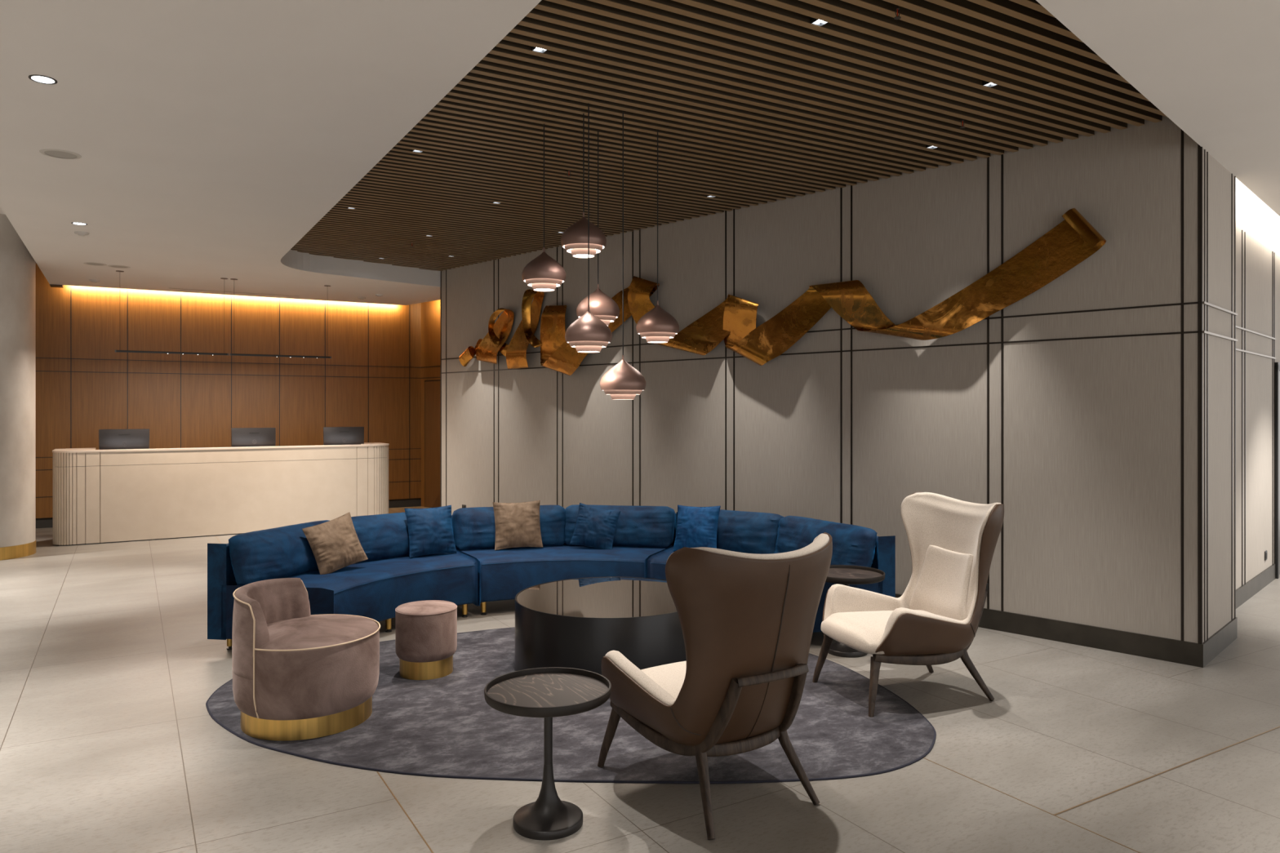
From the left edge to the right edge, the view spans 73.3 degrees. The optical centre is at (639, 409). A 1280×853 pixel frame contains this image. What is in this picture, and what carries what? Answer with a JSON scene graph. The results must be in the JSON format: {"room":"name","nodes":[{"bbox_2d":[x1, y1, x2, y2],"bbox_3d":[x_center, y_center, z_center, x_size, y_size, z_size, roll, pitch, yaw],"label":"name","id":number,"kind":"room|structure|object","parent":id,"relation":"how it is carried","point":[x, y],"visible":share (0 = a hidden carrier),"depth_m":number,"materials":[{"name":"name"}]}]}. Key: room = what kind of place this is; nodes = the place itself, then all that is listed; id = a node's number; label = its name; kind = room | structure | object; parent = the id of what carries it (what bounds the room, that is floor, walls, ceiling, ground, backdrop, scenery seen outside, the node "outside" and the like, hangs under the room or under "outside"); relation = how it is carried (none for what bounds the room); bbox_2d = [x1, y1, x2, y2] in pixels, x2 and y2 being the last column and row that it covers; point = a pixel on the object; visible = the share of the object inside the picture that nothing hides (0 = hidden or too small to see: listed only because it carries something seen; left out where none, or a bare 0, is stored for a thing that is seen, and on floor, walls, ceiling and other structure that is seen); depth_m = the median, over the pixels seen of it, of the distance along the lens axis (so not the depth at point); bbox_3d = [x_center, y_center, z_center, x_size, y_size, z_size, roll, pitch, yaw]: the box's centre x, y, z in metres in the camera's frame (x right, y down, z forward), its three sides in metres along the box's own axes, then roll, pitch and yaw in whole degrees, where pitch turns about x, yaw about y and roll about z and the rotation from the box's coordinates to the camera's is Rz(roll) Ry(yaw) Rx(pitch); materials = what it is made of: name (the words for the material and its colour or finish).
{"room":"lobby","nodes":[
{"label":"lobby","id":0,"kind":"room"},
{"bbox_2d":[35,262,421,518],"bbox_3d":[-9.332,-0.400,11.113,13.300,3.760,0.200,0,0,-31],"label":"wall","id":1,"kind":"structure","parent":0,"point":[99,315],"depth_m":12.79,"materials":[{"name":"brown wood"}]},
{"bbox_2d":[35,285,421,498],"bbox_3d":[-9.330,-0.400,11.002,13.190,3.760,0.013,0,0,-31],"label":"trim","id":2,"kind":"structure","parent":1,"relation":"attached to","point":[70,358],"depth_m":12.90,"materials":[{"name":"black metal"}]},
{"bbox_2d":[35,497,421,528],"bbox_3d":[-9.253,1.550,11.177,13.500,0.140,0.170,0,0,-31],"label":"baseboard","id":3,"kind":"structure","parent":1,"relation":"attached to","point":[47,522],"depth_m":14.17,"materials":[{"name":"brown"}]},
{"bbox_2d":[420,299,439,507],"bbox_3d":[-2.401,-0.330,13.218,3.400,3.900,0.154,0,0,45],"label":"wall","id":4,"kind":"structure","parent":0,"point":[430,310],"depth_m":14.21,"materials":[{"name":"brown wood"}]},
{"bbox_2d":[424,379,439,507],"bbox_3d":[-3.239,0.570,13.945,0.952,2.100,0.047,0,0,45],"label":"door","id":5,"kind":"structure","parent":4,"relation":"in","point":[432,389],"depth_m":14.09,"materials":[{"name":"brown wood"}]},
{"bbox_2d":[0,0,1279,305],"bbox_3d":[0.286,-2.034,4.415,23.000,0.792,21.300,0,0,-31],"label":"ceiling","id":6,"kind":"structure","parent":0,"point":[215,140],"depth_m":5.07,"materials":[{"name":"paint"}]},
{"bbox_2d":[28,74,57,84],"bbox_3d":[-2.983,-1.659,4.300,0.120,0.023,0.120,0,0,-31],"label":"recessed light","id":7,"kind":"object","parent":6,"relation":"in","point":[30,77],"visible":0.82,"depth_m":4.30,"materials":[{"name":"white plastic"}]},
{"bbox_2d":[39,148,81,159],"bbox_3d":[-3.742,-1.649,5.558,0.228,0.007,0.228,0,0,-31],"label":"ceiling speaker","id":8,"kind":"object","parent":6,"relation":"attached to","point":[60,153],"visible":1,"depth_m":5.55,"materials":[{"name":"grey plastic"}]},
{"bbox_2d":[44,150,76,158],"bbox_3d":[-3.742,-1.651,5.558,0.176,0.005,0.176,0,0,-31],"label":"grille","id":9,"kind":"object","parent":8,"relation":"attached to","point":[60,153],"depth_m":5.55,"materials":[{"name":"grey metal"}]},
{"bbox_2d":[71,222,87,225],"bbox_3d":[-4.978,-1.659,7.639,0.120,0.023,0.120,0,0,-31],"label":"recessed light","id":10,"kind":"object","parent":6,"relation":"in","point":[76,223],"visible":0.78,"depth_m":7.63,"materials":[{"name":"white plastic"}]},
{"bbox_2d":[74,231,88,235],"bbox_3d":[-5.202,-1.634,8.018,0.116,0.032,0.116,0,0,-31],"label":"smoke detector","id":11,"kind":"object","parent":6,"relation":"attached to","point":[78,233],"visible":1,"depth_m":7.99,"materials":[{"name":"grey plastic"}]},
{"bbox_2d":[88,279,99,282],"bbox_3d":[-6.964,-1.634,10.984,0.116,0.032,0.116,0,0,-31],"label":"smoke detector","id":12,"kind":"object","parent":6,"relation":"attached to","point":[90,280],"visible":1,"depth_m":10.95,"materials":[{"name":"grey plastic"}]},
{"bbox_2d":[83,262,106,266],"bbox_3d":[-6.181,-1.649,9.763,0.228,0.007,0.228,0,0,-31],"label":"ceiling speaker","id":13,"kind":"object","parent":6,"relation":"attached to","point":[85,263],"visible":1,"depth_m":9.76,"materials":[{"name":"grey plastic"}]},
{"bbox_2d":[86,262,104,265],"bbox_3d":[-6.181,-1.651,9.763,0.176,0.005,0.176,0,0,-31],"label":"grille","id":14,"kind":"object","parent":13,"relation":"attached to","point":[92,264],"depth_m":9.76,"materials":[{"name":"grey metal"}]},
{"bbox_2d":[107,265,130,268],"bbox_3d":[-6.019,-1.649,9.940,0.228,0.007,0.228,0,0,-31],"label":"ceiling speaker","id":15,"kind":"object","parent":6,"relation":"attached to","point":[113,266],"visible":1,"depth_m":9.93,"materials":[{"name":"grey"}]},
{"bbox_2d":[111,265,127,267],"bbox_3d":[-6.019,-1.651,9.940,0.176,0.005,0.176,0,0,-31],"label":"grille","id":16,"kind":"object","parent":15,"relation":"attached to","point":[115,266],"depth_m":9.93,"materials":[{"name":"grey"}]},
{"bbox_2d":[115,270,228,355],"bbox_3d":[-5.719,-1.165,10.548,1.227,0.971,0.084,0,0,-31],"label":"linear pendant","id":17,"kind":"object","parent":6,"relation":"hanging from","point":[120,351],"visible":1,"depth_m":10.52,"materials":[{"name":"black metal"}]},
{"bbox_2d":[172,288,296,296],"bbox_3d":[-5.688,-1.651,12.126,1.680,0.006,0.036,0,0,-31],"label":"ceiling vent","id":18,"kind":"object","parent":6,"relation":"in","point":[172,288],"visible":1,"depth_m":12.07,"materials":[{"name":"grey metal"}]},
{"bbox_2d":[229,278,331,358],"bbox_3d":[-4.653,-1.165,11.181,1.233,0.971,0.084,0,0,-31],"label":"linear pendant","id":19,"kind":"object","parent":6,"relation":"hanging from","point":[230,354],"visible":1,"depth_m":11.15,"materials":[{"name":"black metal"}]},
{"bbox_2d":[375,293,383,297],"bbox_3d":[-3.745,-1.634,12.360,0.116,0.032,0.116,0,0,-31],"label":"smoke detector","id":20,"kind":"object","parent":6,"relation":"attached to","point":[376,295],"visible":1,"depth_m":12.32,"materials":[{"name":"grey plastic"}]},
{"bbox_2d":[412,149,422,152],"bbox_3d":[-1.602,-1.896,6.204,0.068,0.068,0.058,0,0,-31],"label":"recessed light","id":21,"kind":"object","parent":6,"relation":"in","point":[413,150],"visible":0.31,"depth_m":6.22,"materials":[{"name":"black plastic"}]},
{"bbox_2d":[531,46,546,53],"bbox_3d":[-0.519,-1.896,4.458,0.068,0.068,0.058,0,0,-31],"label":"recessed light","id":22,"kind":"object","parent":6,"relation":"in","point":[533,48],"visible":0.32,"depth_m":4.48,"materials":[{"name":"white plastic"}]},
{"bbox_2d":[521,124,565,291],"bbox_3d":[-0.625,-1.379,5.603,0.287,1.203,0.287,0,0,-31],"label":"pendant lamp","id":23,"kind":"object","parent":6,"relation":"hanging from","point":[543,273],"visible":1,"depth_m":5.51,"materials":[{"name":"brown metal"}]},
{"bbox_2d":[524,280,564,290],"bbox_3d":[-0.625,-0.811,5.603,0.262,0.060,0.262,0,0,-31],"label":"diffuser","id":24,"kind":"object","parent":23,"relation":"attached to","point":[537,285],"depth_m":5.54,"materials":[{"name":"white glass"}]},
{"bbox_2d":[560,113,606,257],"bbox_3d":[-0.354,-1.472,5.409,0.287,1.017,0.287,0,0,-31],"label":"pendant lamp","id":25,"kind":"object","parent":6,"relation":"hanging from","point":[574,239],"visible":0.93,"depth_m":5.33,"materials":[{"name":"brown metal"}]},
{"bbox_2d":[563,244,604,257],"bbox_3d":[-0.354,-0.997,5.409,0.262,0.060,0.262,0,0,-31],"label":"diffuser","id":26,"kind":"object","parent":25,"relation":"attached to","point":[576,251],"depth_m":5.35,"materials":[{"name":"white"}]},
{"bbox_2d":[564,102,612,352],"bbox_3d":[-0.312,-1.165,5.228,0.287,1.631,0.287,0,0,-31],"label":"pendant lamp","id":27,"kind":"object","parent":6,"relation":"hanging from","point":[588,333],"visible":1,"depth_m":5.15,"materials":[{"name":"brown metal"}]},
{"bbox_2d":[576,128,619,326],"bbox_3d":[-0.278,-1.267,5.710,0.287,1.426,0.287,0,0,-31],"label":"pendant lamp","id":28,"kind":"object","parent":6,"relation":"hanging from","point":[602,306],"visible":0.69,"depth_m":5.62,"materials":[{"name":"brown metal"}]},
{"bbox_2d":[600,110,645,399],"bbox_3d":[-0.105,-1.021,5.360,0.287,1.918,0.287,0,0,-31],"label":"pendant lamp","id":29,"kind":"object","parent":6,"relation":"hanging from","point":[623,380],"visible":1,"depth_m":5.27,"materials":[{"name":"brown metal"}]},
{"bbox_2d":[635,128,679,342],"bbox_3d":[0.118,-1.214,5.732,0.287,1.533,0.287,0,0,-31],"label":"pendant lamp","id":30,"kind":"object","parent":6,"relation":"hanging from","point":[657,325],"visible":1,"depth_m":5.65,"materials":[{"name":"brown metal"}]},
{"bbox_2d":[810,17,828,26],"bbox_3d":[0.866,-1.896,4.143,0.068,0.068,0.058,0,0,-31],"label":"recessed light","id":31,"kind":"object","parent":6,"relation":"in","point":[813,20],"visible":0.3,"depth_m":4.16,"materials":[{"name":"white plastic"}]},
{"bbox_2d":[893,4,901,19],"bbox_3d":[1.196,-1.889,3.998,0.032,0.142,0.032,0,0,-31],"label":"sprinkler head","id":32,"kind":"object","parent":6,"relation":"attached to","point":[897,7],"visible":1,"depth_m":3.99},
{"bbox_2d":[926,144,937,149],"bbox_3d":[2.080,-1.896,6.115,0.068,0.068,0.058,0,0,-31],"label":"recessed light","id":33,"kind":"object","parent":6,"relation":"in","point":[927,145],"visible":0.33,"depth_m":6.13,"materials":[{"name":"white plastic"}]},
{"bbox_2d":[960,118,964,128],"bbox_3d":[2.080,-1.889,5.546,0.032,0.142,0.032,0,0,-31],"label":"sprinkler head","id":34,"kind":"object","parent":6,"relation":"attached to","point":[962,119],"visible":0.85,"depth_m":5.54},
{"bbox_2d":[982,80,997,87],"bbox_3d":[2.011,-1.896,4.937,0.068,0.068,0.058,0,0,-31],"label":"recessed light","id":35,"kind":"object","parent":6,"relation":"in","point":[985,83],"visible":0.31,"depth_m":4.95,"materials":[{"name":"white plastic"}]},
{"bbox_2d":[0,506,1279,852],"bbox_3d":[-0.148,1.669,5.146,23.000,0.102,23.000,0,0,-31],"label":"floor","id":36,"kind":"structure","parent":0,"point":[110,742],"depth_m":3.89,"materials":[{"name":"tile"}]},
{"bbox_2d":[0,213,35,560],"bbox_3d":[-7.218,-0.240,9.500,0.904,3.720,0.904,0,0,-31],"label":"round column","id":37,"kind":"structure","parent":36,"relation":"on","point":[17,264],"depth_m":9.38,"materials":[{"name":"paint"}]},
{"bbox_2d":[52,442,389,546],"bbox_3d":[-5.394,1.056,11.440,3.987,1.129,0.720,0,0,-31],"label":"reception desk","id":38,"kind":"object","parent":36,"relation":"on","point":[100,496],"visible":0.94,"depth_m":10.95,"materials":[{"name":"beige stone"}]},
{"bbox_2d":[98,428,149,449],"bbox_3d":[-6.487,0.559,10.827,0.546,0.623,0.197,0,0,-31],"label":"monitor","id":39,"kind":"object","parent":38,"relation":"on","point":[138,438],"visible":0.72,"depth_m":10.74,"materials":[{"name":"grey plastic"}]},
{"bbox_2d":[231,427,275,447],"bbox_3d":[-5.206,0.559,11.588,0.546,0.623,0.197,0,0,-31],"label":"monitor","id":40,"kind":"object","parent":38,"relation":"on","point":[240,437],"visible":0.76,"depth_m":11.51,"materials":[{"name":"grey plastic"}]},
{"bbox_2d":[323,426,364,444],"bbox_3d":[-4.198,0.559,12.186,0.546,0.623,0.197,0,0,-25],"label":"monitor","id":41,"kind":"object","parent":38,"relation":"on","point":[331,435],"visible":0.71,"depth_m":12.10,"materials":[{"name":"grey plastic"}]},
{"bbox_2d":[215,535,433,852],"bbox_3d":[-0.942,1.630,3.453,0.006,0.021,20.900,0,0,-31],"label":"trim","id":42,"kind":"structure","parent":36,"relation":"on","point":[385,784],"depth_m":3.46,"materials":[{"name":"brown"}]},
{"bbox_2d":[207,511,477,649],"bbox_3d":[-2.045,1.232,6.413,1.030,0.777,2.070,0,0,35],"label":"sofa section","id":43,"kind":"object","parent":36,"relation":"on","point":[373,588],"visible":0.61,"depth_m":6.12,"materials":[{"name":"blue fabric"}]},
{"bbox_2d":[228,520,328,586],"bbox_3d":[-2.535,1.024,6.177,0.281,0.361,0.991,0,0,22],"label":"cushion","id":44,"kind":"object","parent":43,"relation":"on","point":[282,552],"depth_m":5.93,"materials":[{"name":"blue fabric"}]},
{"bbox_2d":[302,512,368,574],"bbox_3d":[-2.234,0.992,6.316,0.463,0.439,0.181,0,0,-43],"label":"cushion","id":45,"kind":"object","parent":43,"relation":"on","point":[335,544],"visible":0.97,"depth_m":6.26,"materials":[{"name":"beige fabric"}]},
{"bbox_2d":[351,511,409,563],"bbox_3d":[-1.994,1.024,6.958,0.991,0.362,0.283,0,0,-43],"label":"cushion","id":46,"kind":"object","parent":43,"relation":"on","point":[383,538],"depth_m":6.79,"materials":[{"name":"blue fabric"}]},
{"bbox_2d":[404,505,456,558],"bbox_3d":[-1.701,0.989,6.999,0.402,0.387,0.179,0,0,-36],"label":"cushion","id":47,"kind":"object","parent":43,"relation":"on","point":[430,531],"visible":1,"depth_m":6.94,"materials":[{"name":"blue fabric"}]},
{"bbox_2d":[484,667,611,840],"bbox_3d":[-0.359,1.351,3.366,0.494,0.537,0.494,0,0,-31],"label":"side table","id":48,"kind":"object","parent":36,"relation":"on","point":[547,693],"visible":1,"depth_m":3.33,"materials":[{"name":"black metal"}]},
{"bbox_2d":[484,667,611,717],"bbox_3d":[-0.359,1.103,3.366,0.494,0.039,0.494,0,0,-31],"label":"tray","id":49,"kind":"object","parent":48,"relation":"on","point":[539,692],"depth_m":3.35,"materials":[{"name":"brown wood"}]},
{"bbox_2d":[451,504,677,615],"bbox_3d":[-0.636,1.232,7.220,2.058,0.777,1.029,0,0,-4],"label":"sofa section","id":50,"kind":"object","parent":36,"relation":"on","point":[641,532],"visible":0.62,"depth_m":7.21,"materials":[{"name":"blue fabric"}]},
{"bbox_2d":[452,505,565,551],"bbox_3d":[-1.126,1.024,7.455,0.985,0.361,0.277,0,0,-16],"label":"cushion","id":51,"kind":"object","parent":50,"relation":"on","point":[473,528],"depth_m":7.30,"materials":[{"name":"blue fabric"}]},
{"bbox_2d":[492,500,542,550],"bbox_3d":[-1.041,0.983,7.328,0.413,0.398,0.180,0,0,-15],"label":"cushion","id":52,"kind":"object","parent":50,"relation":"on","point":[517,525],"visible":1,"depth_m":7.28,"materials":[{"name":"beige fabric"}]},
{"bbox_2d":[569,502,620,549],"bbox_3d":[-0.382,1.012,7.365,0.430,0.409,0.184,0,0,3],"label":"cushion","id":53,"kind":"object","parent":50,"relation":"on","point":[595,527],"visible":0.98,"depth_m":7.32,"materials":[{"name":"blue fabric"}]},
{"bbox_2d":[564,504,675,548],"bbox_3d":[-0.182,1.024,7.522,0.986,0.362,0.278,0,0,8],"label":"cushion","id":54,"kind":"object","parent":50,"relation":"on","point":[637,526],"depth_m":7.40,"materials":[{"name":"blue fabric"}]},
{"bbox_2d":[205,626,936,783],"bbox_3d":[-0.425,1.617,4.858,3.510,0.012,3.320,0,0,-31],"label":"area rug","id":55,"kind":"object","parent":36,"relation":"on","point":[446,726],"visible":0.6,"depth_m":4.23,"materials":[{"name":"grey carpet"}]},
{"bbox_2d":[231,577,380,741],"bbox_3d":[-1.734,1.266,4.502,0.723,0.692,0.722,0,0,-34],"label":"tub chair","id":56,"kind":"object","parent":55,"relation":"on","point":[298,674],"visible":1,"depth_m":4.24,"materials":[{"name":"fabric"}]},
{"bbox_2d":[395,600,457,679],"bbox_3d":[-1.310,1.406,5.280,0.371,0.412,0.371,0,0,-31],"label":"pouf","id":57,"kind":"object","parent":55,"relation":"on","point":[426,631],"visible":1,"depth_m":5.14,"materials":[{"name":"fabric"}]},
{"bbox_2d":[515,577,686,675],"bbox_3d":[-0.181,1.391,5.417,1.200,0.442,1.200,0,0,-31],"label":"coffee table","id":58,"kind":"object","parent":55,"relation":"on","point":[571,623],"visible":0.66,"depth_m":4.96,"materials":[{"name":"black metal"}]},
{"bbox_2d":[516,577,676,617],"bbox_3d":[-0.181,1.177,5.417,1.182,0.010,1.182,0,0,-31],"label":"table top","id":59,"kind":"object","parent":58,"relation":"on","point":[589,597],"depth_m":5.32,"materials":[{"name":"black glass"}]},
{"bbox_2d":[597,532,832,839],"bbox_3d":[0.321,1.069,3.667,0.815,1.109,0.969,0,0,-32],"label":"armchair","id":60,"kind":"object","parent":55,"relation":"on","point":[747,620],"visible":1,"depth_m":3.32,"materials":[{"name":"brown leather"}]},
{"bbox_2d":[641,661,686,699],"bbox_3d":[0.238,1.240,3.785,0.599,0.128,0.659,0,0,-32],"label":"seat cushion","id":61,"kind":"object","parent":60,"relation":"on","point":[669,677],"depth_m":3.81,"materials":[{"name":"beige fabric"}]},
{"bbox_2d":[647,509,895,632],"bbox_3d":[0.875,1.232,6.628,1.030,0.777,2.070,0,0,-43],"label":"sofa section","id":62,"kind":"object","parent":36,"relation":"on","point":[740,531],"visible":0.44,"depth_m":6.58,"materials":[{"name":"blue fabric"}]},
{"bbox_2d":[673,505,720,551],"bbox_3d":[0.470,0.988,7.128,0.405,0.387,0.180,0,0,28],"label":"cushion","id":63,"kind":"object","parent":62,"relation":"on","point":[696,526],"visible":0.83,"depth_m":7.07,"materials":[{"name":"blue fabric"}]},
{"bbox_2d":[675,509,784,554],"bbox_3d":[0.749,1.024,7.156,0.991,0.360,0.280,0,0,35],"label":"cushion","id":64,"kind":"object","parent":62,"relation":"on","point":[740,531],"depth_m":6.95,"materials":[{"name":"blue fabric"}]},
{"bbox_2d":[773,515,877,567],"bbox_3d":[1.395,1.024,6.461,0.280,0.362,0.991,0,0,-31],"label":"cushion","id":65,"kind":"object","parent":62,"relation":"on","point":[852,544],"depth_m":6.28,"materials":[{"name":"blue fabric"}]},
{"bbox_2d":[825,564,884,657],"bbox_3d":[1.380,1.351,5.745,0.494,0.537,0.494,0,0,34],"label":"side table","id":66,"kind":"object","parent":36,"relation":"on","point":[846,575],"visible":0.53,"depth_m":5.68,"materials":[{"name":"brown wood"}]},
{"bbox_2d":[825,564,884,584],"bbox_3d":[1.380,1.103,5.745,0.494,0.039,0.494,0,0,-31],"label":"tray","id":67,"kind":"object","parent":66,"relation":"on","point":[837,574],"depth_m":5.73,"materials":[{"name":"brown wood"}]},
{"bbox_2d":[812,492,1004,717],"bbox_3d":[1.553,1.069,4.944,0.969,1.109,0.815,0,0,-18],"label":"armchair","id":68,"kind":"object","parent":36,"relation":"on","point":[935,620],"visible":1,"depth_m":4.88,"materials":[{"name":"beige fabric"}]},
{"bbox_2d":[820,609,932,654],"bbox_3d":[1.417,1.240,4.894,0.659,0.128,0.599,0,0,-18],"label":"seat cushion","id":69,"kind":"object","parent":68,"relation":"on","point":[865,631],"depth_m":4.73,"materials":[{"name":"beige fabric"}]},
{"bbox_2d":[923,757,1140,852],"bbox_3d":[2.473,1.630,2.050,0.005,0.021,15.000,0,0,-31],"label":"trim","id":70,"kind":"structure","parent":36,"relation":"on","point":[923,757],"depth_m":3.49,"materials":[{"name":"brown"}]},
{"bbox_2d":[1053,726,1279,815],"bbox_3d":[6.306,1.630,6.197,10.827,0.021,0.006,0,0,-31],"label":"trim","id":71,"kind":"structure","parent":36,"relation":"on","point":[1277,726],"depth_m":3.83,"materials":[{"name":"brown"}]},
{"bbox_2d":[441,115,1279,643],"bbox_3d":[3.598,-0.355,11.694,8.775,3.950,9.000,0,0,45],"label":"wall","id":72,"kind":"structure","parent":0,"point":[1092,427],"depth_m":6.72,"materials":[{"name":"beige paint"}]},
{"bbox_2d":[458,208,1106,375],"bbox_3d":[0.402,-0.892,8.389,7.592,1.034,0.195,0,0,45],"label":"wall sculpture","id":73,"kind":"object","parent":72,"relation":"attached to","point":[1074,239],"visible":0.94,"depth_m":7.47,"materials":[{"name":"gold metal"}]},
{"bbox_2d":[440,128,1275,644],"bbox_3d":[1.764,-0.355,9.846,8.792,3.950,3.803,0,0,45],"label":"trim","id":74,"kind":"structure","parent":72,"relation":"attached to","point":[1200,302],"depth_m":6.02,"materials":[{"name":"brown metal"}]},
{"bbox_2d":[895,564,1275,667],"bbox_3d":[1.756,1.548,9.836,8.787,0.145,3.792,0,0,45],"label":"baseboard","id":75,"kind":"structure","parent":72,"relation":"attached to","point":[1183,652],"depth_m":5.87,"materials":[{"name":"wood"}]},
{"bbox_2d":[1264,550,1267,560],"bbox_3d":[5.763,1.345,7.919,0.011,0.084,0.084,0,0,45],"label":"wall socket","id":76,"kind":"object","parent":72,"relation":"attached to","point":[1265,552],"visible":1,"depth_m":7.89,"materials":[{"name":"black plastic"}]},
{"bbox_2d":[1275,362,1279,578],"bbox_3d":[6.535,0.585,8.696,0.051,2.070,1.300,0,0,45],"label":"door","id":77,"kind":"structure","parent":72,"relation":"in","point":[1277,364],"depth_m":8.23,"materials":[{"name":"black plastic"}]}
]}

